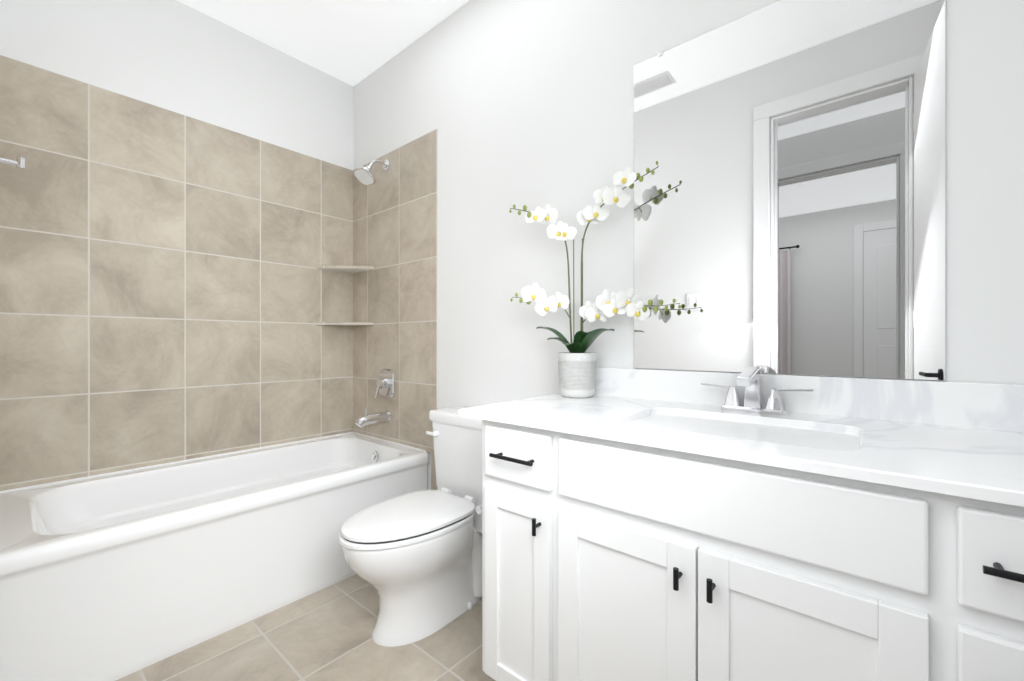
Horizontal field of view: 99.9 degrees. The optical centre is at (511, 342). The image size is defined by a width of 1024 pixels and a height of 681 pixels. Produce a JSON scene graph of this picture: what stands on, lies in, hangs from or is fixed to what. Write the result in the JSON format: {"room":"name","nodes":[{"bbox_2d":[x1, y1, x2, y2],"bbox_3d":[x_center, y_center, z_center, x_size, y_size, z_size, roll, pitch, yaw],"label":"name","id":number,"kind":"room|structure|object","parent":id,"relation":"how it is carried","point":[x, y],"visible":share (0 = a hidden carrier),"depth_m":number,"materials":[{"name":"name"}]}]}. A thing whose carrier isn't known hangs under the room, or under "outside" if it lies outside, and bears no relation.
{"room":"bathroom","nodes":[
{"label":"bathroom","id":0,"kind":"room"},
{"bbox_2d":[0,0,352,169],"bbox_3d":[-1.589,-0.310,2.297,0.100,2.780,1.740,0,0,41],"label":"wall","id":1,"kind":"structure","parent":0,"point":[176,56],"depth_m":2.17,"materials":[{"name":"paint"}]},
{"bbox_2d":[0,55,352,490],"bbox_3d":[-1.542,-0.272,2.270,0.006,1.736,1.520,0,0,41],"label":"tile","id":2,"kind":"structure","parent":1,"relation":"attached to","point":[170,292],"depth_m":2.06,"materials":[{"name":"beige tile"}]},
{"bbox_2d":[316,265,373,325],"bbox_3d":[-1.036,-0.295,2.669,0.245,0.372,0.245,0,0,41],"label":"corner shelf","id":3,"kind":"object","parent":1,"relation":"attached to","point":[348,268],"visible":1,"depth_m":2.67,"materials":[{"name":"tile"}]},
{"bbox_2d":[116,574,495,680],"bbox_3d":[-0.410,1.130,1.291,3.200,0.100,1.740,0,0,41],"label":"floor","id":4,"kind":"structure","parent":0,"point":[324,634],"depth_m":1.51,"materials":[{"name":"tile"}]},
{"bbox_2d":[0,432,428,680],"bbox_3d":[-1.238,0.833,2.010,0.794,0.495,1.507,0,0,41],"label":"bathtub","id":5,"kind":"object","parent":4,"relation":"on","point":[113,576],"visible":0.92,"depth_m":1.61,"materials":[{"name":"ceramic"}]},
{"bbox_2d":[339,406,481,646],"bbox_3d":[-0.331,0.700,1.737,0.470,0.777,0.739,0,0,41],"label":"toilet","id":6,"kind":"object","parent":4,"relation":"on","point":[414,558],"visible":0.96,"depth_m":1.61,"materials":[{"name":"ceramic"}]},
{"bbox_2d":[458,411,1023,680],"bbox_3d":[0.518,0.650,1.102,1.333,0.860,0.615,0,0,41],"label":"bathroom vanity","id":7,"kind":"object","parent":4,"relation":"on","point":[750,524],"depth_m":0.83,"materials":[{"name":"paint"}]},
{"bbox_2d":[458,393,1023,494],"bbox_3d":[0.531,0.210,1.102,1.318,0.020,0.597,0,0,41],"label":"countertop","id":8,"kind":"structure","parent":7,"relation":"on","point":[982,458],"depth_m":0.90,"materials":[{"name":"white stone"}]},
{"bbox_2d":[509,161,680,397],"bbox_3d":[0.295,-0.199,1.538,0.606,0.798,0.240,0,0,41],"label":"orchid pot","id":9,"kind":"object","parent":8,"relation":"on","point":[577,367],"visible":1,"depth_m":1.55,"materials":[{"name":"ceramic"}]},
{"bbox_2d":[630,407,849,446],"bbox_3d":[0.540,0.289,1.064,0.512,0.163,0.343,0,0,41],"label":"sink","id":10,"kind":"object","parent":8,"relation":"in","point":[732,424],"depth_m":1.12,"materials":[{"name":"white ceramic"}]},
{"bbox_2d":[698,367,813,414],"bbox_3d":[0.674,0.136,1.220,0.291,0.128,0.151,0,0,41],"label":"faucet","id":11,"kind":"object","parent":8,"relation":"on","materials":[{"name":"silver metal"}]},
{"bbox_2d":[177,0,468,86],"bbox_3d":[-0.410,-1.750,1.291,3.200,0.100,1.740,0,0,41],"label":"ceiling","id":12,"kind":"structure","parent":0,"point":[353,43],"depth_m":2.30,"materials":[{"name":"paint"}]},
{"bbox_2d":[353,0,1023,489],"bbox_3d":[0.122,-0.310,1.914,3.200,2.780,0.100,0,0,41],"label":"wall","id":13,"kind":"structure","parent":0,"point":[519,104],"depth_m":1.77,"materials":[{"name":"paint"}]},
{"bbox_2d":[353,129,437,489],"bbox_3d":[-0.723,-0.030,2.566,0.856,2.220,0.006,0,0,41],"label":"tile","id":14,"kind":"structure","parent":13,"relation":"attached to","point":[395,243],"depth_m":2.50,"materials":[{"name":"beige tile"}]},
{"bbox_2d":[353,160,389,184],"bbox_3d":[-0.813,-1.011,2.501,0.124,0.181,0.210,0,0,41],"label":"shower head","id":15,"kind":"object","parent":14,"relation":"attached to","point":[364,175],"visible":1,"depth_m":2.47},
{"bbox_2d":[355,409,390,427],"bbox_3d":[-0.816,0.432,2.509,0.076,0.103,0.203,0,0,41],"label":"tub spout","id":16,"kind":"object","parent":14,"relation":"attached to","point":[371,418],"visible":1,"depth_m":2.49,"materials":[{"name":"silver metal"}]},
{"bbox_2d":[374,369,393,397],"bbox_3d":[-0.770,0.243,2.562,0.150,0.171,0.062,0,0,41],"label":"shower valve","id":17,"kind":"object","parent":14,"relation":"attached to","point":[385,384],"visible":1,"depth_m":2.55,"materials":[{"name":"silver metal"}]},
{"bbox_2d":[594,367,1023,430],"bbox_3d":[0.719,0.147,1.322,1.318,0.107,0.019,0,0,41],"label":"backsplash","id":18,"kind":"structure","parent":13,"relation":"attached to","point":[999,407],"depth_m":1.13,"materials":[{"name":"white stone"}]},
{"bbox_2d":[634,0,945,380],"bbox_3d":[0.750,-0.463,1.307,0.803,1.110,0.008,0,0,41],"label":"mirror","id":19,"kind":"object","parent":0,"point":[790,206],"visible":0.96,"depth_m":1.24,"materials":[{"name":"clear glass"}]},
{"bbox_3d":[-0.822,-0.310,0.577,3.500,2.780,0.120,0,0,40],"label":"wall","id":20,"kind":"structure","parent":0,"visible":0},
{"bbox_3d":[-1.706,-0.030,1.415,0.856,2.220,0.006,0,0,40],"label":"tile","id":21,"kind":"structure","parent":20,"relation":"attached to","visible":0},
{"bbox_2d":[0,157,26,169],"bbox_3d":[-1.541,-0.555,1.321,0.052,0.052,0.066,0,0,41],"label":"towel bar","id":22,"kind":"object","parent":21,"relation":"attached to","point":[20,163],"visible":1,"depth_m":1.33,"materials":[{"name":"silver metal"}]}
]}

